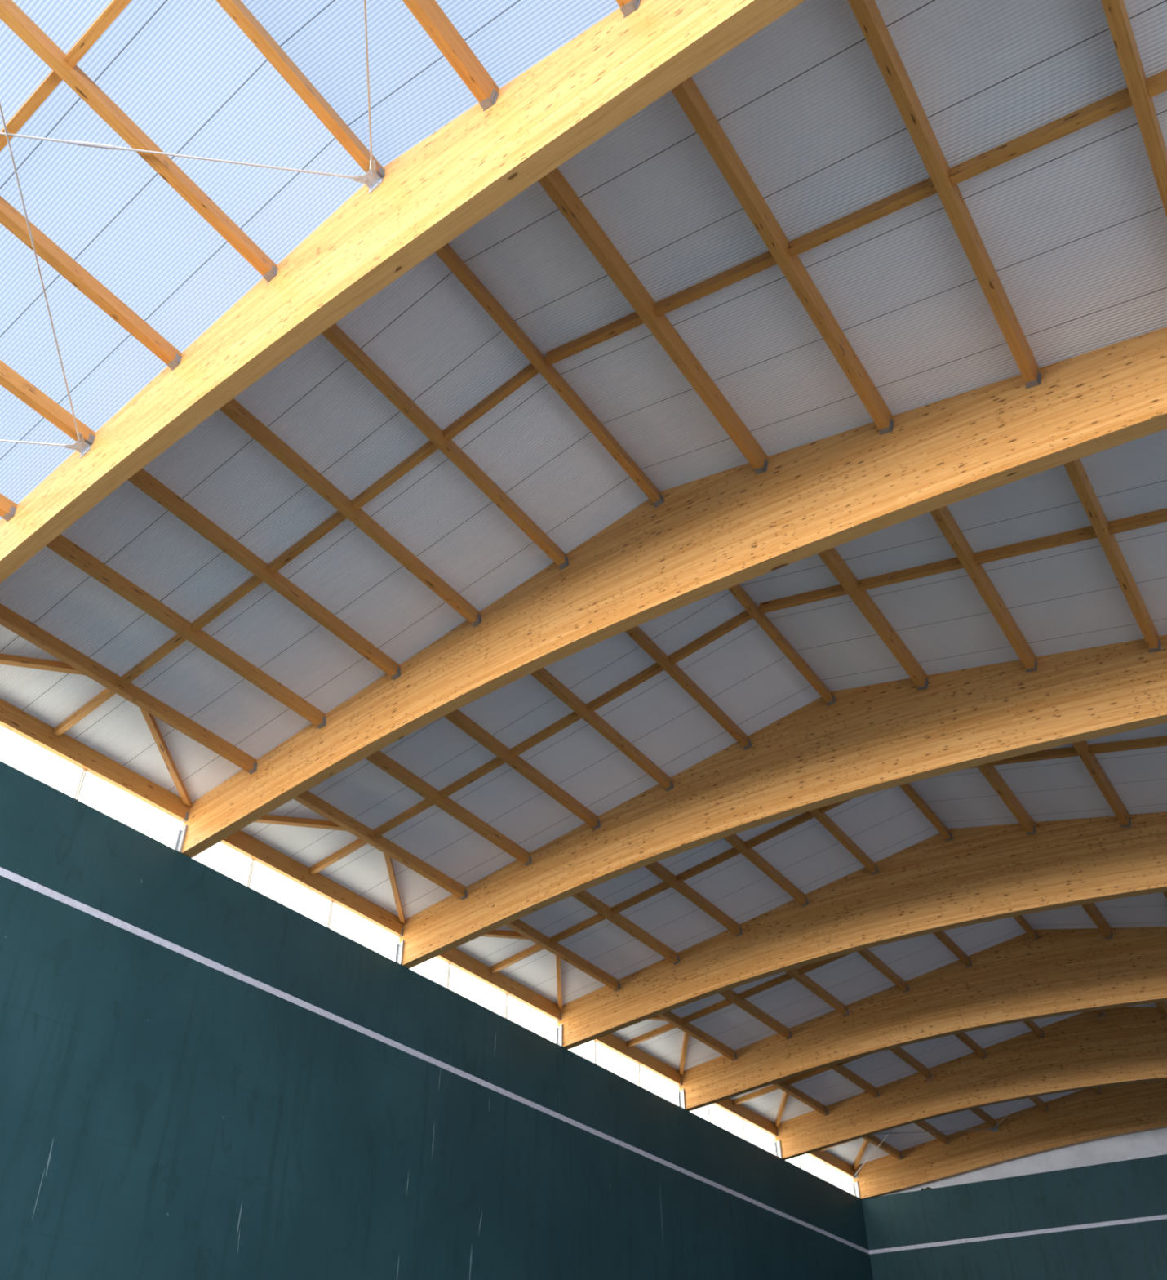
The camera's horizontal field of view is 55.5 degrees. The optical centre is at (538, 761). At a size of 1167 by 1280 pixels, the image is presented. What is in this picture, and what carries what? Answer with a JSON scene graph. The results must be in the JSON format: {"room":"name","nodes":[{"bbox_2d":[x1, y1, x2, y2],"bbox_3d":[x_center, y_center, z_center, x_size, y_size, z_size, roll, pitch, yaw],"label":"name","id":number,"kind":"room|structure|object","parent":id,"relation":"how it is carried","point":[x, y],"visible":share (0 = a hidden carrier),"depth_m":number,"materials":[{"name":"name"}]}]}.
{"room":"covered fronton court","nodes":[
{"label":"covered fronton court","id":0,"kind":"room"},
{"bbox_2d":[0,760,873,1279],"bbox_3d":[-3.748,7.092,16.326,0.423,10.000,44.550,-23,-42,30],"label":"wall","id":1,"kind":"structure","parent":0,"point":[202,1077],"depth_m":17.14,"materials":[{"name":"green paint"}]},
{"bbox_2d":[0,725,182,848],"bbox_3d":[-7.035,0.033,15.705,0.014,0.719,4.809,-23,-42,30],"label":"window","id":2,"kind":"structure","parent":1,"relation":"in","point":[20,753],"depth_m":16.16,"materials":[{"name":"white glass"}]},
{"bbox_2d":[192,842,399,961],"bbox_3d":[-4.029,2.355,18.919,0.014,0.719,4.751,-23,-42,30],"label":"window","id":3,"kind":"structure","parent":1,"relation":"in","point":[220,857],"depth_m":18.84,"materials":[{"name":"white glass"}]},
{"bbox_2d":[0,0,804,583],"bbox_3d":[-1.521,-4.390,9.735,17.770,3.248,0.403,-23,-42,30],"label":"beam","id":4,"kind":"structure","parent":1,"relation":"on","point":[471,166],"depth_m":9.73,"materials":[{"name":"brown wood"}]},
{"bbox_2d":[0,102,80,439],"bbox_3d":[-4.742,-5.571,9.885,0.038,0.663,6.165,4,-35,-4],"label":"rod","id":5,"kind":"object","parent":4,"relation":"attached to","point":[1,109],"visible":1,"depth_m":10.74,"materials":[{"name":"metal"}]},
{"bbox_2d":[0,653,84,675],"bbox_3d":[-7.185,-1.371,14.786,2.494,0.319,0.098,11,-36,-14],"label":"diagonal strut","id":6,"kind":"object","parent":4,"relation":"attached to","point":[7,660],"visible":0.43,"depth_m":14.89,"materials":[{"name":"brown wood"}]},
{"bbox_2d":[0,360,95,444],"bbox_3d":[-6.435,-4.693,10.901,0.161,0.248,4.693,-23,-42,30],"label":"purlin","id":7,"kind":"object","parent":4,"relation":"attached to","point":[10,379],"visible":0.97,"depth_m":11.98,"materials":[{"name":"brown wood"}]},
{"bbox_2d":[0,195,182,371],"bbox_3d":[-5.269,-5.365,10.296,0.161,0.248,4.693,-23,-42,30],"label":"purlin","id":8,"kind":"object","parent":4,"relation":"attached to","point":[11,218],"visible":1,"depth_m":11.05,"materials":[{"name":"brown wood"}]},
{"bbox_2d":[0,70,62,151],"bbox_3d":[-4.726,-5.763,10.003,1.371,0.324,0.090,-23,-42,30],"label":"strut","id":9,"kind":"object","parent":8,"relation":"attached to","point":[52,80],"visible":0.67,"depth_m":9.86,"materials":[{"name":"brown wood"}]},
{"bbox_2d":[0,697,190,822],"bbox_3d":[-6.992,-0.311,15.913,0.104,0.331,4.811,-23,-42,30],"label":"eave purlin","id":10,"kind":"object","parent":4,"relation":"attached to","point":[17,721],"visible":1,"depth_m":16.29,"materials":[{"name":"brown wood"}]},
{"bbox_2d":[53,688,115,737],"bbox_3d":[-6.388,-0.737,15.656,1.407,0.330,0.090,-23,-42,30],"label":"strut","id":11,"kind":"object","parent":10,"relation":"attached to","point":[106,694],"visible":0.86,"depth_m":15.64,"materials":[{"name":"brown wood"}]},
{"bbox_2d":[0,603,257,774],"bbox_3d":[-5.779,-1.041,15.305,0.161,0.248,4.811,-23,-42,30],"label":"purlin","id":12,"kind":"object","parent":4,"relation":"attached to","point":[10,620],"visible":1,"depth_m":15.27,"materials":[{"name":"brown wood"}]},
{"bbox_2d":[120,633,186,686],"bbox_3d":[-5.208,-1.417,15.043,1.371,0.324,0.090,-23,-42,30],"label":"strut","id":13,"kind":"object","parent":12,"relation":"attached to","point":[176,640],"visible":0.79,"depth_m":15.02,"materials":[{"name":"brown wood"}]},
{"bbox_2d":[0,0,277,283],"bbox_3d":[-4.103,-6.037,9.690,0.161,0.248,4.693,-23,-42,30],"label":"purlin","id":14,"kind":"object","parent":4,"relation":"attached to","point":[11,14],"visible":1,"depth_m":10.06,"materials":[{"name":"brown wood"}]},
{"bbox_2d":[63,0,131,67],"bbox_3d":[-3.559,-6.435,9.398,1.371,0.324,0.090,-23,-42,30],"label":"strut","id":15,"kind":"object","parent":14,"relation":"attached to","point":[115,7],"visible":1,"depth_m":9.48,"materials":[{"name":"brown wood"}]},
{"bbox_2d":[0,132,360,179],"bbox_3d":[-4.725,-5.605,9.894,6.165,0.663,0.038,6,-35,-7],"label":"rod","id":16,"kind":"object","parent":4,"relation":"attached to","point":[77,143],"visible":1,"depth_m":10.13,"materials":[{"name":"metal"}]},
{"bbox_2d":[45,533,326,728],"bbox_3d":[-4.613,-1.712,14.700,0.161,0.248,4.811,-23,-42,30],"label":"purlin","id":17,"kind":"object","parent":4,"relation":"attached to","point":[61,545],"visible":0.94,"depth_m":14.55,"materials":[{"name":"brown wood"}]},
{"bbox_2d":[191,574,263,632],"bbox_3d":[-4.042,-2.089,14.438,1.371,0.324,0.090,-23,-42,30],"label":"strut","id":18,"kind":"object","parent":17,"relation":"attached to","point":[253,582],"visible":0.79,"depth_m":14.41,"materials":[{"name":"brown wood"}]},
{"bbox_2d":[128,468,400,679],"bbox_3d":[-3.447,-2.384,14.095,0.161,0.248,4.811,-23,-42,30],"label":"purlin","id":19,"kind":"object","parent":4,"relation":"attached to","point":[142,479],"visible":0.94,"depth_m":13.96,"materials":[{"name":"brown wood"}]},
{"bbox_2d":[267,510,346,574],"bbox_3d":[-2.876,-2.761,13.833,1.371,0.324,0.090,-23,-42,30],"label":"strut","id":20,"kind":"object","parent":19,"relation":"attached to","point":[337,517],"visible":0.79,"depth_m":13.80,"materials":[{"name":"brown wood"}]},
{"bbox_2d":[216,0,385,177],"bbox_3d":[-2.936,-6.709,9.085,0.161,0.248,4.693,-23,-42,30],"label":"purlin","id":21,"kind":"object","parent":4,"relation":"attached to","point":[240,14],"visible":0.81,"depth_m":9.87,"materials":[{"name":"brown wood"}]},
{"bbox_2d":[219,398,481,627],"bbox_3d":[-2.281,-3.056,13.490,0.161,0.248,4.811,-23,-42,30],"label":"purlin","id":22,"kind":"object","parent":4,"relation":"attached to","point":[233,410],"visible":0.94,"depth_m":13.37,"materials":[{"name":"brown wood"}]},
{"bbox_2d":[351,440,438,511],"bbox_3d":[-1.710,-3.432,13.228,1.371,0.324,0.090,-23,-42,30],"label":"strut","id":23,"kind":"object","parent":22,"relation":"attached to","point":[428,449],"visible":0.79,"depth_m":13.19,"materials":[{"name":"brown wood"}]},
{"bbox_2d":[321,323,569,569],"bbox_3d":[-1.115,-3.728,12.885,0.161,0.248,4.811,-23,-42,30],"label":"purlin","id":24,"kind":"object","parent":4,"relation":"attached to","point":[334,334],"visible":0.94,"depth_m":12.79,"materials":[{"name":"brown wood"}]},
{"bbox_2d":[442,363,539,441],"bbox_3d":[-0.543,-4.104,12.623,1.371,0.324,0.090,-23,-42,30],"label":"strut","id":25,"kind":"object","parent":24,"relation":"attached to","point":[529,371],"visible":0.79,"depth_m":12.58,"materials":[{"name":"brown wood"}]},
{"bbox_2d":[402,0,499,111],"bbox_3d":[-1.830,-6.884,8.177,0.175,0.255,4.693,-23,-42,30],"label":"purlin","id":26,"kind":"object","parent":4,"relation":"attached to","point":[428,13],"visible":1,"depth_m":9.32,"materials":[{"name":"brown wood"}]},
{"bbox_2d":[435,243,664,507],"bbox_3d":[0.051,-4.400,12.280,0.161,0.248,4.811,-23,-42,30],"label":"purlin","id":27,"kind":"object","parent":4,"relation":"attached to","point":[446,254],"visible":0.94,"depth_m":12.24,"materials":[{"name":"brown wood"}]},
{"bbox_2d":[537,167,768,474],"bbox_3d":[1.158,-4.575,11.371,0.175,0.255,4.811,-23,-42,30],"label":"purlin","id":28,"kind":"object","parent":4,"relation":"attached to","point":[555,184],"visible":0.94,"depth_m":11.27,"materials":[{"name":"brown wood"}]},
{"bbox_2d":[544,311,644,365],"bbox_3d":[0.622,-4.543,11.850,1.325,0.455,0.090,-23,-42,30],"label":"strut","id":29,"kind":"object","parent":28,"relation":"attached to","point":[628,322],"visible":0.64,"depth_m":11.83,"materials":[{"name":"brown wood"}]},
{"bbox_2d":[671,76,893,435],"bbox_3d":[2.314,-4.754,10.419,0.175,0.255,4.811,-23,-42,30],"label":"purlin","id":30,"kind":"object","parent":4,"relation":"attached to","point":[687,94],"visible":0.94,"depth_m":10.26,"materials":[{"name":"brown wood"}]},
{"bbox_2d":[653,250,777,316],"bbox_3d":[1.754,-4.718,10.917,1.383,0.470,0.090,-23,-42,30],"label":"strut","id":31,"kind":"object","parent":30,"relation":"attached to","point":[760,263],"visible":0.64,"depth_m":10.88,"materials":[{"name":"brown wood"}]},
{"bbox_2d":[848,0,1041,388],"bbox_3d":[3.470,-4.932,9.467,0.175,0.255,4.811,-23,-42,30],"label":"purlin","id":32,"kind":"object","parent":4,"relation":"attached to","point":[868,15],"visible":1,"depth_m":9.35,"materials":[{"name":"brown wood"}]},
{"bbox_2d":[787,177,937,257],"bbox_3d":[2.910,-4.897,9.965,1.383,0.470,0.090,-23,-42,30],"label":"strut","id":33,"kind":"object","parent":32,"relation":"attached to","point":[925,188],"visible":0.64,"depth_m":9.92,"materials":[{"name":"brown wood"}]},
{"bbox_2d":[1101,0,1166,217],"bbox_3d":[4.626,-5.111,8.515,0.175,0.255,4.811,-23,-42,30],"label":"purlin","id":34,"kind":"object","parent":4,"relation":"attached to","point":[1116,12],"visible":1,"depth_m":8.39,"materials":[{"name":"brown wood"}]},
{"bbox_2d":[949,87,1133,185],"bbox_3d":[4.066,-5.075,9.013,1.383,0.470,0.090,-23,-42,30],"label":"strut","id":35,"kind":"object","parent":34,"relation":"attached to","point":[1117,102],"visible":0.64,"depth_m":8.96,"materials":[{"name":"brown wood"}]},
{"bbox_2d":[409,956,557,1043],"bbox_3d":[-1.035,4.669,22.119,0.014,0.719,4.769,-23,-42,30],"label":"window","id":36,"kind":"structure","parent":1,"relation":"in","point":[435,969],"depth_m":22.14,"materials":[{"name":"white glass"}]},
{"bbox_2d":[568,1040,679,1106],"bbox_3d":[1.975,6.994,25.337,0.014,0.719,4.803,-23,-42,30],"label":"window","id":37,"kind":"structure","parent":1,"relation":"in","point":[593,1051],"depth_m":25.44,"materials":[{"name":"white glass"}]},
{"bbox_2d":[174,326,1166,857],"bbox_3d":[1.546,-2.020,13.014,17.770,3.248,0.259,-23,-42,30],"label":"beam","id":38,"kind":"structure","parent":1,"relation":"on","point":[711,535],"depth_m":12.75,"materials":[{"name":"brown wood"}]},
{"bbox_2d":[139,707,191,807],"bbox_3d":[-5.567,-0.121,16.516,0.098,0.319,2.494,0,-35,2],"label":"diagonal strut","id":39,"kind":"object","parent":38,"relation":"attached to","point":[152,724],"visible":0.86,"depth_m":16.52,"materials":[{"name":"brown wood"}]},
{"bbox_2d":[253,814,346,831],"bbox_3d":[-4.170,0.959,18.010,2.469,0.319,0.098,11,-36,-14],"label":"diagonal strut","id":40,"kind":"object","parent":38,"relation":"attached to","point":[268,819],"visible":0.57,"depth_m":18.05,"materials":[{"name":"brown wood"}]},
{"bbox_2d":[219,830,404,937],"bbox_3d":[-3.986,2.012,19.127,0.104,0.331,4.753,-23,-42,30],"label":"eave purlin","id":41,"kind":"object","parent":38,"relation":"attached to","point":[241,842],"visible":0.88,"depth_m":19.14,"materials":[{"name":"brown wood"}]},
{"bbox_2d":[309,838,367,875],"bbox_3d":[-3.382,1.586,18.870,1.407,0.330,0.090,-23,-42,30],"label":"strut","id":42,"kind":"object","parent":41,"relation":"attached to","point":[357,844],"visible":0.86,"depth_m":18.85,"materials":[{"name":"brown wood"}]},
{"bbox_2d":[293,791,467,900],"bbox_3d":[-2.773,1.282,18.519,0.161,0.248,4.753,-23,-42,30],"label":"purlin","id":43,"kind":"object","parent":38,"relation":"attached to","point":[307,798],"visible":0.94,"depth_m":18.59,"materials":[{"name":"brown wood"}]},
{"bbox_2d":[373,799,434,838],"bbox_3d":[-2.202,0.906,18.257,1.371,0.324,0.090,-23,-42,30],"label":"strut","id":44,"kind":"object","parent":43,"relation":"attached to","point":[424,805],"visible":0.79,"depth_m":18.24,"materials":[{"name":"brown wood"}]},
{"bbox_2d":[364,750,532,866],"bbox_3d":[-1.607,0.610,17.914,0.161,0.248,4.753,-23,-42,30],"label":"purlin","id":45,"kind":"object","parent":38,"relation":"attached to","point":[380,759],"visible":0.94,"depth_m":18.02,"materials":[{"name":"brown wood"}]},
{"bbox_2d":[439,756,505,799],"bbox_3d":[-1.036,0.234,17.652,1.371,0.324,0.090,-23,-42,30],"label":"strut","id":46,"kind":"object","parent":45,"relation":"attached to","point":[497,762],"visible":0.79,"depth_m":17.63,"materials":[{"name":"brown wood"}]},
{"bbox_2d":[444,709,600,830],"bbox_3d":[-0.441,-0.062,17.309,0.161,0.248,4.753,-23,-42,30],"label":"purlin","id":47,"kind":"object","parent":38,"relation":"attached to","point":[456,717],"visible":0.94,"depth_m":17.46,"materials":[{"name":"brown wood"}]},
{"bbox_2d":[510,711,582,757],"bbox_3d":[0.131,-0.438,17.047,1.371,0.324,0.090,-23,-42,30],"label":"strut","id":48,"kind":"object","parent":47,"relation":"attached to","point":[572,717],"visible":0.79,"depth_m":17.02,"materials":[{"name":"brown wood"}]},
{"bbox_2d":[530,667,674,791],"bbox_3d":[0.726,-0.734,16.704,0.161,0.248,4.753,-23,-42,30],"label":"purlin","id":49,"kind":"object","parent":38,"relation":"attached to","point":[542,675],"visible":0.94,"depth_m":16.92,"materials":[{"name":"brown wood"}]},
{"bbox_2d":[586,662,664,712],"bbox_3d":[1.297,-1.110,16.442,1.371,0.324,0.090,-23,-42,30],"label":"strut","id":50,"kind":"object","parent":49,"relation":"attached to","point":[655,668],"visible":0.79,"depth_m":16.41,"materials":[{"name":"brown wood"}]},
{"bbox_2d":[625,626,752,750],"bbox_3d":[1.891,-1.405,16.099,0.161,0.248,4.753,-23,-42,30],"label":"purlin","id":51,"kind":"object","parent":38,"relation":"attached to","point":[636,633],"visible":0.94,"depth_m":16.40,"materials":[{"name":"brown wood"}]},
{"bbox_2d":[668,610,752,665],"bbox_3d":[2.463,-1.782,15.837,1.371,0.324,0.090,-23,-42,30],"label":"strut","id":52,"kind":"object","parent":51,"relation":"attached to","point":[740,619],"visible":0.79,"depth_m":15.80,"materials":[{"name":"brown wood"}]},
{"bbox_2d":[728,583,835,706],"bbox_3d":[3.058,-2.077,15.494,0.161,0.248,4.753,-23,-42,30],"label":"purlin","id":53,"kind":"object","parent":38,"relation":"attached to","point":[737,591],"visible":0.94,"depth_m":15.90,"materials":[{"name":"brown wood"}]},
{"bbox_2d":[817,547,928,689],"bbox_3d":[4.164,-2.252,14.585,0.175,0.255,4.753,-23,-42,30],"label":"purlin","id":54,"kind":"object","parent":38,"relation":"attached to","point":[831,557],"visible":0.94,"depth_m":14.92,"materials":[{"name":"brown wood"}]},
{"bbox_2d":[759,584,848,613],"bbox_3d":[3.628,-2.220,15.064,1.325,0.455,0.090,-23,-42,30],"label":"strut","id":55,"kind":"object","parent":54,"relation":"attached to","point":[831,592],"visible":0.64,"depth_m":15.05,"materials":[{"name":"brown wood"}]},
{"bbox_2d":[929,506,1037,672],"bbox_3d":[5.320,-2.431,13.633,0.175,0.255,4.753,-23,-42,30],"label":"purlin","id":56,"kind":"object","parent":38,"relation":"attached to","point":[944,518],"visible":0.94,"depth_m":13.87,"materials":[{"name":"brown wood"}]},
{"bbox_2d":[857,556,964,591],"bbox_3d":[4.761,-2.395,14.131,1.383,0.470,0.090,-23,-42,30],"label":"strut","id":57,"kind":"object","parent":56,"relation":"attached to","point":[952,564],"visible":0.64,"depth_m":14.10,"materials":[{"name":"brown wood"}]},
{"bbox_2d":[1063,458,1161,652],"bbox_3d":[6.476,-2.610,12.681,0.175,0.255,4.753,-23,-42,30],"label":"purlin","id":58,"kind":"object","parent":38,"relation":"attached to","point":[1076,471],"visible":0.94,"depth_m":12.82,"materials":[{"name":"brown wood"}]},
{"bbox_2d":[973,525,1097,564],"bbox_3d":[5.916,-2.574,13.179,1.383,0.470,0.090,-23,-42,30],"label":"strut","id":59,"kind":"object","parent":58,"relation":"attached to","point":[1086,533],"visible":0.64,"depth_m":13.14,"materials":[{"name":"brown wood"}]},
{"bbox_2d":[1108,507,1166,534],"bbox_3d":[7.072,-2.752,12.227,1.383,0.470,0.090,-23,-42,30],"label":"strut","id":60,"kind":"object","parent":58,"relation":"attached to","point":[1160,516],"visible":1,"depth_m":12.45,"materials":[{"name":"brown wood"}]},
{"bbox_2d":[690,1104,776,1155],"bbox_3d":[5.003,9.334,28.575,0.014,0.719,4.830,-23,-42,30],"label":"window","id":61,"kind":"structure","parent":1,"relation":"in","point":[713,1113],"depth_m":28.76,"materials":[{"name":"white glass"}]},
{"bbox_2d":[395,635,1166,968],"bbox_3d":[4.535,0.289,16.209,17.770,3.248,0.259,-23,-42,30],"label":"beam","id":62,"kind":"structure","parent":1,"relation":"on","point":[873,738],"depth_m":16.53,"materials":[{"name":"brown wood"}]},
{"bbox_2d":[436,947,561,1021],"bbox_3d":[-0.992,4.325,22.328,0.104,0.331,4.771,-23,-42,30],"label":"eave purlin","id":63,"kind":"object","parent":62,"relation":"attached to","point":[455,957],"visible":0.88,"depth_m":22.53,"materials":[{"name":"brown wood"}]},
{"bbox_2d":[490,944,544,973],"bbox_3d":[-0.388,3.899,22.070,1.407,0.330,0.090,-23,-42,30],"label":"strut","id":64,"kind":"object","parent":63,"relation":"attached to","point":[533,949],"visible":0.93,"depth_m":22.06,"materials":[{"name":"brown wood"}]},
{"bbox_2d":[786,1154,854,1195],"bbox_3d":[8.050,11.689,31.833,0.014,0.719,4.867,-23,-42,30],"label":"window","id":65,"kind":"structure","parent":1,"relation":"in","point":[806,1162],"depth_m":32.08,"materials":[{"name":"white glass"}]},
{"bbox_2d":[555,811,1166,1049],"bbox_3d":[7.534,2.607,19.416,17.770,3.248,0.259,-23,-42,30],"label":"beam","id":66,"kind":"structure","parent":1,"relation":"on","point":[934,884],"depth_m":20.15,"materials":[{"name":"brown wood"}]},
{"bbox_2d":[505,919,621,991],"bbox_3d":[0.221,3.595,21.720,0.161,0.248,4.771,-23,-42,30],"label":"purlin","id":67,"kind":"object","parent":66,"relation":"attached to","point":[518,926],"visible":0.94,"depth_m":21.99,"materials":[{"name":"brown wood"}]},
{"bbox_2d":[549,913,606,944],"bbox_3d":[0.792,3.219,21.458,1.371,0.324,0.090,-23,-42,30],"label":"strut","id":68,"kind":"object","parent":67,"relation":"attached to","point":[598,917],"visible":0.79,"depth_m":21.45,"materials":[{"name":"brown wood"}]},
{"bbox_2d":[572,889,679,964],"bbox_3d":[1.387,2.924,21.115,0.161,0.248,4.771,-23,-42,30],"label":"purlin","id":69,"kind":"object","parent":66,"relation":"attached to","point":[584,896],"visible":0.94,"depth_m":21.43,"materials":[{"name":"brown wood"}]},
{"bbox_2d":[611,881,671,914],"bbox_3d":[1.958,2.547,20.853,1.371,0.324,0.090,-23,-42,30],"label":"strut","id":70,"kind":"object","parent":69,"relation":"attached to","point":[662,886],"visible":0.79,"depth_m":20.83,"materials":[{"name":"brown wood"}]},
{"bbox_2d":[593,1033,682,1085],"bbox_3d":[2.017,6.651,25.545,0.104,0.331,4.805,-23,-42,30],"label":"eave purlin","id":71,"kind":"object","parent":66,"relation":"attached to","point":[611,1042],"visible":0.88,"depth_m":25.90,"materials":[{"name":"brown wood"}]},
{"bbox_2d":[644,862,742,936],"bbox_3d":[2.553,2.252,20.510,0.161,0.248,4.771,-23,-42,30],"label":"purlin","id":72,"kind":"object","parent":66,"relation":"attached to","point":[655,868],"visible":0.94,"depth_m":20.89,"materials":[{"name":"brown wood"}]},
{"bbox_2d":[675,847,740,883],"bbox_3d":[3.124,1.875,20.248,1.371,0.324,0.090,-23,-42,30],"label":"strut","id":73,"kind":"object","parent":72,"relation":"attached to","point":[732,852],"visible":0.79,"depth_m":20.23,"materials":[{"name":"brown wood"}]},
{"bbox_2d":[723,834,808,906],"bbox_3d":[3.719,1.580,19.905,0.161,0.248,4.771,-23,-42,30],"label":"purlin","id":74,"kind":"object","parent":66,"relation":"attached to","point":[736,842],"visible":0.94,"depth_m":20.39,"materials":[{"name":"brown wood"}]},
{"bbox_2d":[745,811,813,848],"bbox_3d":[4.290,1.204,19.643,1.371,0.324,0.090,-23,-42,30],"label":"strut","id":75,"kind":"object","parent":74,"relation":"attached to","point":[806,816],"visible":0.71,"depth_m":19.61,"materials":[{"name":"brown wood"}]},
{"bbox_2d":[808,808,879,875],"bbox_3d":[4.885,0.908,19.300,0.161,0.248,4.771,-23,-42,30],"label":"purlin","id":76,"kind":"object","parent":66,"relation":"attached to","point":[824,819],"visible":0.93,"depth_m":19.91,"materials":[{"name":"brown wood"}]},
{"bbox_2d":[898,782,953,841],"bbox_3d":[6.051,0.236,18.695,0.161,0.248,4.771,-23,-42,30],"label":"purlin","id":77,"kind":"object","parent":66,"relation":"attached to","point":[908,788],"visible":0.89,"depth_m":19.47,"materials":[{"name":"brown wood"}]},
{"bbox_2d":[977,763,1035,835],"bbox_3d":[7.158,0.061,17.786,0.175,0.255,4.771,-23,-42,30],"label":"purlin","id":78,"kind":"object","parent":66,"relation":"attached to","point":[991,774],"visible":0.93,"depth_m":18.45,"materials":[{"name":"brown wood"}]},
{"bbox_2d":[1072,740,1131,827],"bbox_3d":[8.314,-0.118,16.834,0.175,0.255,4.771,-23,-42,30],"label":"purlin","id":79,"kind":"object","parent":66,"relation":"attached to","point":[1091,762],"visible":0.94,"depth_m":17.37,"materials":[{"name":"brown wood"}]},
{"bbox_2d":[986,746,1079,765],"bbox_3d":[7.754,-0.082,17.332,1.383,0.470,0.090,-23,-42,30],"label":"strut","id":80,"kind":"object","parent":79,"relation":"attached to","point":[1070,751],"visible":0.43,"depth_m":17.23,"materials":[{"name":"brown wood"}]},
{"bbox_3d":[9.478,-0.301,15.879,0.140,0.232,4.771,-9,-34,39],"label":"purlin","id":81,"kind":"object","parent":66,"relation":"attached to","visible":0},
{"bbox_2d":[1088,735,1166,754],"bbox_3d":[8.910,-0.261,16.380,1.383,0.470,0.090,-23,-42,30],"label":"strut","id":82,"kind":"object","parent":81,"relation":"attached to","point":[1159,741],"visible":1,"depth_m":16.45,"materials":[{"name":"brown wood"}]},
{"bbox_2d":[678,926,1166,1111],"bbox_3d":[10.554,4.941,22.644,17.770,3.248,0.259,-23,-42,30],"label":"beam","id":83,"kind":"structure","parent":1,"relation":"on","point":[1062,971],"depth_m":23.72,"materials":[{"name":"brown wood"}]},
{"bbox_2d":[657,1010,737,1061],"bbox_3d":[3.231,5.921,24.938,0.161,0.248,4.805,-23,-42,30],"label":"purlin","id":84,"kind":"object","parent":83,"relation":"attached to","point":[668,1016],"visible":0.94,"depth_m":25.38,"materials":[{"name":"brown wood"}]},
{"bbox_2d":[712,1097,777,1137],"bbox_3d":[5.045,8.991,28.783,0.104,0.331,4.832,-23,-42,30],"label":"eave purlin","id":85,"kind":"object","parent":83,"relation":"attached to","point":[743,1113],"visible":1,"depth_m":29.28,"materials":[{"name":"brown wood"}]},
{"bbox_2d":[719,989,791,1039],"bbox_3d":[4.397,5.249,24.333,0.161,0.248,4.805,-23,-42,30],"label":"purlin","id":86,"kind":"object","parent":83,"relation":"attached to","point":[730,994],"visible":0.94,"depth_m":24.83,"materials":[{"name":"brown wood"}]},
{"bbox_2d":[785,968,849,1016],"bbox_3d":[5.563,4.577,23.728,0.161,0.248,4.805,-23,-42,30],"label":"purlin","id":87,"kind":"object","parent":83,"relation":"attached to","point":[804,980],"visible":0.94,"depth_m":24.32,"materials":[{"name":"brown wood"}]},
{"bbox_2d":[856,948,909,992],"bbox_3d":[6.729,3.905,23.123,0.161,0.248,4.805,-23,-42,30],"label":"purlin","id":88,"kind":"object","parent":83,"relation":"attached to","point":[866,953],"visible":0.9,"depth_m":23.83,"materials":[{"name":"brown wood"}]},
{"bbox_2d":[1080,902,1112,938],"bbox_3d":[10.168,2.386,21.004,0.175,0.255,4.805,-23,-42,30],"label":"purlin","id":89,"kind":"object","parent":83,"relation":"attached to","point":[1091,908],"visible":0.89,"depth_m":21.96,"materials":[{"name":"brown wood"}]},
{"bbox_2d":[774,1006,1166,1159],"bbox_3d":[13.629,7.333,25.955,17.805,3.248,0.432,-23,-42,30],"label":"beam","id":90,"kind":"structure","parent":1,"relation":"on","point":[1124,1045],"depth_m":27.32,"materials":[{"name":"brown wood"}]},
{"bbox_2d":[773,1080,829,1115],"bbox_3d":[6.259,8.261,28.175,0.161,0.248,4.832,-23,-42,30],"label":"purlin","id":91,"kind":"object","parent":90,"relation":"attached to","point":[791,1090],"visible":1,"depth_m":28.78,"materials":[{"name":"brown wood"}]},
{"bbox_2d":[807,1150,855,1177],"bbox_3d":[8.093,11.346,32.041,0.104,0.331,4.869,-23,-42,30],"label":"eave purlin","id":92,"kind":"object","parent":90,"relation":"attached to","point":[824,1157],"visible":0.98,"depth_m":32.66,"materials":[{"name":"brown wood"}]},
{"bbox_2d":[829,1063,879,1097],"bbox_3d":[7.425,7.589,27.570,0.161,0.248,4.832,-23,-42,30],"label":"purlin","id":93,"kind":"object","parent":90,"relation":"attached to","point":[842,1069],"visible":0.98,"depth_m":28.24,"materials":[{"name":"brown wood"}]},
{"bbox_2d":[852,1080,1166,1199],"bbox_3d":[16.594,9.505,29.206,17.805,2.960,0.403,-23,-42,30],"label":"beam","id":94,"kind":"structure","parent":1,"relation":"on","point":[1083,1116],"depth_m":31.18,"materials":[{"name":"brown wood"}]},
{"bbox_2d":[0,0,1166,1165],"bbox_3d":[6.261,1.288,18.359,18.310,2.415,35.350,-23,-42,30],"label":"ceiling","id":95,"kind":"structure","parent":0,"point":[1073,228],"depth_m":13.32,"materials":[{"name":"white plastic"}]},
{"bbox_2d":[862,1154,1166,1279],"bbox_3d":[16.942,14.261,25.907,18.098,10.000,0.423,-23,-42,30],"label":"wall","id":96,"kind":"structure","parent":0,"point":[1104,1221],"depth_m":30.06,"materials":[{"name":"green paint"}]},
{"bbox_2d":[879,1127,1166,1196],"bbox_3d":[16.898,9.381,29.509,18.102,2.398,0.120,-23,-42,30],"label":"wall","id":97,"kind":"structure","parent":0,"point":[1151,1143],"depth_m":30.38,"materials":[{"name":"white paint"}]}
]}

